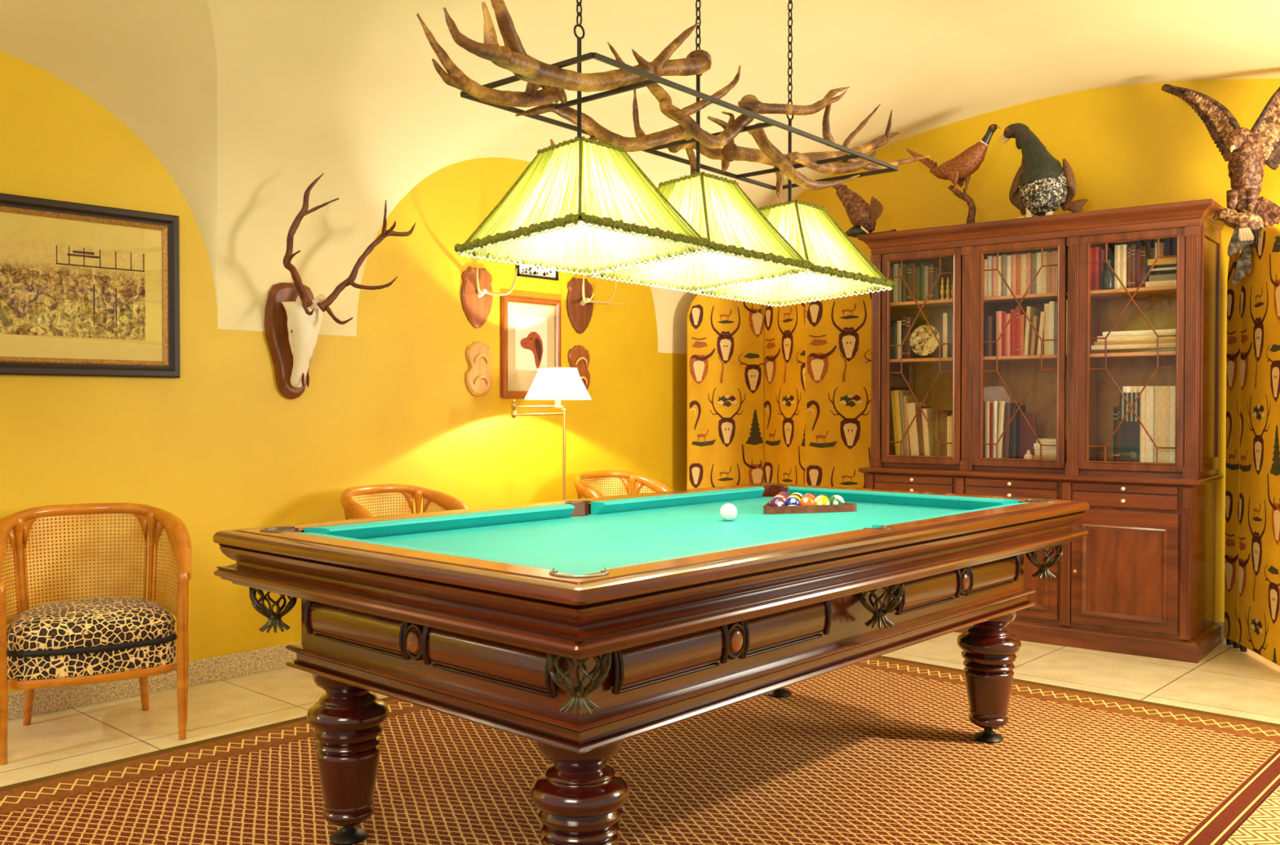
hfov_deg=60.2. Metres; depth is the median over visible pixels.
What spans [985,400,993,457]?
book
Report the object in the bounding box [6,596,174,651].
seat cushion
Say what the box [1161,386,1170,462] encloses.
book
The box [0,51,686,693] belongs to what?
wall
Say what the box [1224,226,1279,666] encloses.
folding screen
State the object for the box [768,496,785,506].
ball
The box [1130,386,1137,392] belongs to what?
book
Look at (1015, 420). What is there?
book
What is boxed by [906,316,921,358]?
book
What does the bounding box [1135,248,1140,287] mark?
book
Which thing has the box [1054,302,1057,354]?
book
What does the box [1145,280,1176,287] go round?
book
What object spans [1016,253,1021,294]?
book
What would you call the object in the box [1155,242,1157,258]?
book
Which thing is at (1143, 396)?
book
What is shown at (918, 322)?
book
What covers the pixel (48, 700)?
baseboard
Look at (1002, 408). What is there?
book
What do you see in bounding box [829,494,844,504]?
ball
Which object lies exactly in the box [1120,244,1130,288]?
book
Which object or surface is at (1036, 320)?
book
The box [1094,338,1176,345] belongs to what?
book
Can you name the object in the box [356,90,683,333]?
ceiling
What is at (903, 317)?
book
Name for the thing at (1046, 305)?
book
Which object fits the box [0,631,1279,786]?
floor
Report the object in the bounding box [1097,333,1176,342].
book
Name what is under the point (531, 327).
framed print
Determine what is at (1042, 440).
book
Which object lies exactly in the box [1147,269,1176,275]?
book
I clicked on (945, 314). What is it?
book
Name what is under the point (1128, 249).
book
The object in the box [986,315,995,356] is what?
book
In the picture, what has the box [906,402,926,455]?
book
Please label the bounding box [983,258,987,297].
book
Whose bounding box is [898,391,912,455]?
book
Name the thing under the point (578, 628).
table
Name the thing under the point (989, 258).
book
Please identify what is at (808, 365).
folding screen
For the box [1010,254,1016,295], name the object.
book
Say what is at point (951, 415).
book
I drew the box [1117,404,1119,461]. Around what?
book
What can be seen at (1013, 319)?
book
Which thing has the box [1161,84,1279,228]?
eagle
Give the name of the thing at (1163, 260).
book
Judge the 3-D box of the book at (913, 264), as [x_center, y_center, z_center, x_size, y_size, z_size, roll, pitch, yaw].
[1.537,-0.764,6.080,0.022,0.210,0.152,1,1,38]
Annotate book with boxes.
[889,320,897,359]
[890,266,893,302]
[890,390,909,454]
[892,322,897,359]
[893,263,901,302]
[897,267,901,302]
[897,320,901,359]
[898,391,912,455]
[901,263,906,302]
[901,315,915,358]
[902,395,917,455]
[906,264,911,301]
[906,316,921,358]
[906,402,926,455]
[911,262,919,301]
[911,318,926,358]
[915,266,919,301]
[915,406,932,455]
[920,264,927,300]
[921,408,937,456]
[924,265,928,300]
[928,263,944,300]
[933,266,949,299]
[934,412,939,456]
[938,410,952,456]
[942,312,947,357]
[942,412,952,456]
[946,311,952,357]
[946,416,951,456]
[951,314,952,357]
[951,414,952,456]
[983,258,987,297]
[983,318,986,356]
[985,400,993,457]
[986,255,992,297]
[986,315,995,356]
[989,403,993,457]
[991,256,996,296]
[993,400,999,457]
[995,255,1001,296]
[995,311,1004,355]
[997,400,1014,457]
[1001,254,1008,295]
[1001,311,1010,355]
[1004,403,1020,457]
[1005,313,1010,355]
[1006,255,1011,295]
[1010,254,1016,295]
[1010,309,1015,355]
[1011,404,1025,458]
[1015,306,1026,355]
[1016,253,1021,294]
[1019,314,1026,355]
[1019,412,1036,458]
[1021,253,1026,294]
[1023,306,1039,355]
[1026,253,1032,294]
[1030,315,1039,355]
[1031,253,1036,293]
[1033,443,1066,449]
[1033,454,1066,460]
[1034,448,1066,455]
[1035,252,1041,293]
[1035,438,1066,443]
[1036,311,1045,355]
[1040,251,1048,293]
[1044,303,1048,355]
[1046,252,1052,293]
[1048,301,1056,355]
[1051,250,1056,293]
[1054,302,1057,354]
[1056,251,1067,292]
[1066,299,1067,354]
[1089,248,1093,290]
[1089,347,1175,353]
[1091,342,1176,350]
[1092,246,1105,290]
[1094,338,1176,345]
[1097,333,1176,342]
[1098,249,1111,289]
[1102,328,1176,336]
[1113,407,1117,461]
[1114,244,1120,288]
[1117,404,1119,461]
[1119,392,1140,462]
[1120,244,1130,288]
[1122,386,1130,392]
[1126,247,1130,288]
[1130,244,1140,288]
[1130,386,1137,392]
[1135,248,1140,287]
[1137,386,1146,462]
[1140,246,1145,287]
[1145,244,1155,281]
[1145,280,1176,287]
[1145,386,1154,462]
[1146,263,1176,269]
[1147,257,1176,265]
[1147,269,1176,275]
[1149,273,1176,281]
[1150,247,1155,258]
[1151,266,1176,271]
[1154,386,1162,462]
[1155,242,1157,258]
[1159,242,1170,258]
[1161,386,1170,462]
[1169,386,1175,462]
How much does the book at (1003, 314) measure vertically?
0.230 m
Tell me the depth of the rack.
3.86 m
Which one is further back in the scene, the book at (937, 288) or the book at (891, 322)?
the book at (891, 322)
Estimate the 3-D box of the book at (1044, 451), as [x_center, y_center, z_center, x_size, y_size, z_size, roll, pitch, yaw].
[2.111,0.150,5.639,0.135,0.028,0.162,1,1,37]
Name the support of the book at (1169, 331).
on the book at (1133, 337)
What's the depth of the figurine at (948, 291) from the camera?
5.88 m
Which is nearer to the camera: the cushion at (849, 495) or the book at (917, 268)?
the cushion at (849, 495)
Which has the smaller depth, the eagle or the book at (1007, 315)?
the eagle
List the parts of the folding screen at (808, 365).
screen panel, screen panel, screen panel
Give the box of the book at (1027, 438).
[1019,412,1036,458]
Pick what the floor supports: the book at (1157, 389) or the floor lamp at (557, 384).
the floor lamp at (557, 384)
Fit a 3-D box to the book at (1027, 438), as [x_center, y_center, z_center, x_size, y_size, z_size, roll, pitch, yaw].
[2.001,0.069,5.726,0.110,0.240,0.012,1,1,37]
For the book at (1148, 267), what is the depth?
5.24 m
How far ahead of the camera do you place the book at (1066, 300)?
5.53 m
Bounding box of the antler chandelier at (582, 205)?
[416,0,929,306]
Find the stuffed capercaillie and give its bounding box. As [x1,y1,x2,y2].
[999,123,1088,218]
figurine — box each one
[940,277,944,299]
[945,276,950,299]
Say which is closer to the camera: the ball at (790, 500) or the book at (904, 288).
the ball at (790, 500)
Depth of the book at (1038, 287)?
5.61 m
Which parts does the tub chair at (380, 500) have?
cane panel, cane panel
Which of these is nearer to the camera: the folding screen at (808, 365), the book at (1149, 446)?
the book at (1149, 446)
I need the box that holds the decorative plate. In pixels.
[910,324,939,358]
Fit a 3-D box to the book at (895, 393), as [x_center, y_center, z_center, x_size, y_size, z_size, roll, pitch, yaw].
[1.462,0.002,6.142,0.076,0.363,0.152,1,1,37]
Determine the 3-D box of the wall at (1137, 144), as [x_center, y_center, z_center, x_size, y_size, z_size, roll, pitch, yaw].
[2.805,-0.465,5.591,6.300,3.100,0.121,1,1,37]
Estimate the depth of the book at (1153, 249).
5.29 m
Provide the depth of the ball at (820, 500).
3.90 m
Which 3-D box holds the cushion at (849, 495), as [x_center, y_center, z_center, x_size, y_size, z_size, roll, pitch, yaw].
[0.956,0.289,4.203,0.986,0.044,0.052,1,1,42]
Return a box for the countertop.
[858,466,1223,486]
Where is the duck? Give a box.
[832,183,896,237]
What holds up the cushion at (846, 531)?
on the table
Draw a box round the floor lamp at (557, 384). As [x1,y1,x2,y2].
[511,367,591,500]
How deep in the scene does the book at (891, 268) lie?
6.10 m
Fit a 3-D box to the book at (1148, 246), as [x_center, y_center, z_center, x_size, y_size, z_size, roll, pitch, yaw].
[2.481,-0.753,5.356,0.018,0.210,0.152,1,1,38]
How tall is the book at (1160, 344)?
0.022 m
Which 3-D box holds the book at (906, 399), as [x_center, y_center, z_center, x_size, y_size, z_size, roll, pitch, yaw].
[1.503,0.018,6.111,0.045,0.331,0.152,1,1,37]
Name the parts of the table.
rail, leg, raised panel, rail, rail, raised panel, rail, leg, rail, skirt moulding, rail, raised panel, rail, rail, raised panel, rail, rail, raised panel, rail, leg, raised panel, rail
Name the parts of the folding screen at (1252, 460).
screen panel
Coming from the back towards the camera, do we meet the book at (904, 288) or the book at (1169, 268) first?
the book at (904, 288)
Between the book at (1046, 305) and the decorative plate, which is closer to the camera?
the book at (1046, 305)
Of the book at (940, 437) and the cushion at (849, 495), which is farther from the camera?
the book at (940, 437)
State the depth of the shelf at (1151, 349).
5.32 m
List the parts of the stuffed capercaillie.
leg, leg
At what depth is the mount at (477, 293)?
5.71 m
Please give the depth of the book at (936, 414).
5.95 m
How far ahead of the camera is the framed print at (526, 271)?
6.04 m
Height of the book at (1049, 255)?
0.210 m
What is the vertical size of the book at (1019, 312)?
0.250 m
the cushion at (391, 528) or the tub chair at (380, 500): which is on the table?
the cushion at (391, 528)
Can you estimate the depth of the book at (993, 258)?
5.75 m
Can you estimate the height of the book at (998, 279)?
0.212 m
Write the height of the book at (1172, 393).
0.370 m
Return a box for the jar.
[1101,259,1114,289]
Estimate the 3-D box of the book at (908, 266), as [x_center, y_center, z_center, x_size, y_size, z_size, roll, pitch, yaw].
[1.519,-0.762,6.100,0.028,0.205,0.153,1,1,37]
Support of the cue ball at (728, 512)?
on the table
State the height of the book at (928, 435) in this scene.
0.262 m
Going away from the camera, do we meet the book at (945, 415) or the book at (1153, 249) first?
the book at (1153, 249)
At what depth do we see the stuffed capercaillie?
5.59 m
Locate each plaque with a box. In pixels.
[465,341,492,396]
[567,345,590,390]
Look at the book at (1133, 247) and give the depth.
5.33 m
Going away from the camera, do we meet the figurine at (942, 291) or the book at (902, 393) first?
the figurine at (942, 291)
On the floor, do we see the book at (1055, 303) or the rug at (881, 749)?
the rug at (881, 749)
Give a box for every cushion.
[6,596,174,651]
[297,532,555,570]
[304,503,574,538]
[591,486,764,514]
[604,528,860,569]
[787,485,1019,509]
[871,502,1030,528]
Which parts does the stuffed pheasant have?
leg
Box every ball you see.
[720,503,737,520]
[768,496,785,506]
[784,496,800,506]
[789,494,800,500]
[800,495,815,505]
[814,495,830,505]
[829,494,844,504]
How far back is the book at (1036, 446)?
5.58 m
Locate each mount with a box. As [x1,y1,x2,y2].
[460,263,517,328]
[566,275,636,333]
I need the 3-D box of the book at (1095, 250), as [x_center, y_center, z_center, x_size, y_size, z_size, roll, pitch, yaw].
[2.292,-0.758,5.501,0.030,0.215,0.152,1,1,37]
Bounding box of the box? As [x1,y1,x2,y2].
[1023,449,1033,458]
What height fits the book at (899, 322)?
0.210 m
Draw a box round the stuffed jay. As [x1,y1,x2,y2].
[1212,208,1263,285]
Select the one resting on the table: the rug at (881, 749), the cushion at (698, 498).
the cushion at (698, 498)
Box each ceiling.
[0,0,1279,354]
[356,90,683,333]
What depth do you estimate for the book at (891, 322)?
6.10 m
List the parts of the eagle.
wing arm, leg, leg, wing arm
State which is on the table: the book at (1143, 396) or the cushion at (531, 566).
the cushion at (531, 566)
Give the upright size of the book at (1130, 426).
0.340 m
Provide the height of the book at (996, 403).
0.300 m
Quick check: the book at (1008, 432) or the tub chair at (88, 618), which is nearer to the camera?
the tub chair at (88, 618)
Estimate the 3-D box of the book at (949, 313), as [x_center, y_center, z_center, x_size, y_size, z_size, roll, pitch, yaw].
[1.702,-0.472,5.963,0.026,0.250,0.152,1,1,37]
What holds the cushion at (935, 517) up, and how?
on the table
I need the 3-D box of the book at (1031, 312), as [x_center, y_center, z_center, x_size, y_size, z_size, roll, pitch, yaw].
[2.025,-0.469,5.703,0.031,0.251,0.152,1,1,37]
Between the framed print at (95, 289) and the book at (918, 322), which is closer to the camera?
the framed print at (95, 289)
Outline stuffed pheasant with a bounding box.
[906,124,1000,223]
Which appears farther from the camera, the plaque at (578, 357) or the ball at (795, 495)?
the plaque at (578, 357)
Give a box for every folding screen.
[686,290,871,489]
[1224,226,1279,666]
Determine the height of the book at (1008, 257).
0.210 m
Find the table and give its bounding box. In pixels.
[213,482,1089,844]
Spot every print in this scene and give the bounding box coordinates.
[0,192,180,377]
[500,294,560,397]
[515,262,558,280]
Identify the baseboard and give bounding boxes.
[7,641,301,719]
[1214,620,1226,642]
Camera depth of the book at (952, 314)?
5.89 m
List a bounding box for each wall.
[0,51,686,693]
[759,78,1279,622]
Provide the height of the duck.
0.369 m
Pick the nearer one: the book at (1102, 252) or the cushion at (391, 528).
the cushion at (391, 528)
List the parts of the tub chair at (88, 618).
leg, cane panel, leg, nail trim, cane panel, seat frame, rail, leg, cane panel, leg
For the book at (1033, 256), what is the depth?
5.63 m
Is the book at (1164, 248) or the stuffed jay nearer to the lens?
the stuffed jay
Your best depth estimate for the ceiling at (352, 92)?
4.71 m
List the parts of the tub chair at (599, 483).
cane panel, cane panel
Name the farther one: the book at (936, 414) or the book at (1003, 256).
the book at (936, 414)
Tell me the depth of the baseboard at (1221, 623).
5.46 m
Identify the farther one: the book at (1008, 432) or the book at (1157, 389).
the book at (1008, 432)
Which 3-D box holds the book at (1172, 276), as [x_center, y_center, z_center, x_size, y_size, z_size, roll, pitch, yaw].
[2.546,-0.689,5.292,0.160,0.030,0.162,1,1,37]
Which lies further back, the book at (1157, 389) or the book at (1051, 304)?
the book at (1051, 304)
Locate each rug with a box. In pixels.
[0,655,1279,844]
[1222,785,1279,844]
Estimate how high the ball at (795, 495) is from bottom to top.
0.057 m
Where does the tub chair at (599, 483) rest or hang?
on the floor
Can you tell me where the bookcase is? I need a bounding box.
[857,198,1225,663]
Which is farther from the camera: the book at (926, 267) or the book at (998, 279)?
the book at (926, 267)
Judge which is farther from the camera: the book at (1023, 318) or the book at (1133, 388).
the book at (1023, 318)
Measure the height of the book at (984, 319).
0.200 m
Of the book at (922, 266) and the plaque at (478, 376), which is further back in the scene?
the book at (922, 266)
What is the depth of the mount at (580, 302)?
6.26 m
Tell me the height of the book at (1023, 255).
0.210 m
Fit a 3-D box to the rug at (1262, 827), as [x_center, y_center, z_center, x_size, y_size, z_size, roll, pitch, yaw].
[1.332,1.145,1.430,1.695,0.008,5.185,1,1,42]
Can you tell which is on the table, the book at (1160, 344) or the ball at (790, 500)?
the ball at (790, 500)
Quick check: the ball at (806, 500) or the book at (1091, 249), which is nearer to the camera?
the ball at (806, 500)
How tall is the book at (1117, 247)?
0.215 m
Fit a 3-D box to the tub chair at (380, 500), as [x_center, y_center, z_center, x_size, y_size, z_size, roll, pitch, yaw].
[-1.042,0.696,4.996,0.569,0.804,0.679,1,1,32]
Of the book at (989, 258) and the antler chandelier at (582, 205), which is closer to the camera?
the antler chandelier at (582, 205)
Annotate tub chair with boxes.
[0,502,191,764]
[340,484,468,519]
[573,470,674,498]
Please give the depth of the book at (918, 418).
6.00 m
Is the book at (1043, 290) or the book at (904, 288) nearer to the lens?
the book at (1043, 290)
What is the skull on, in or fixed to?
attached to the trophy
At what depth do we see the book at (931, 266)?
5.96 m
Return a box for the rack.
[763,501,856,514]
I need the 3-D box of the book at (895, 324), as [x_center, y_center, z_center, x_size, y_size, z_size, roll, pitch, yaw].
[1.450,-0.450,6.147,0.026,0.200,0.152,1,1,37]
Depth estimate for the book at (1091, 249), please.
5.45 m
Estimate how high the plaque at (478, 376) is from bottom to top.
0.290 m
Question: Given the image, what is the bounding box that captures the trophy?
[264,173,415,399]

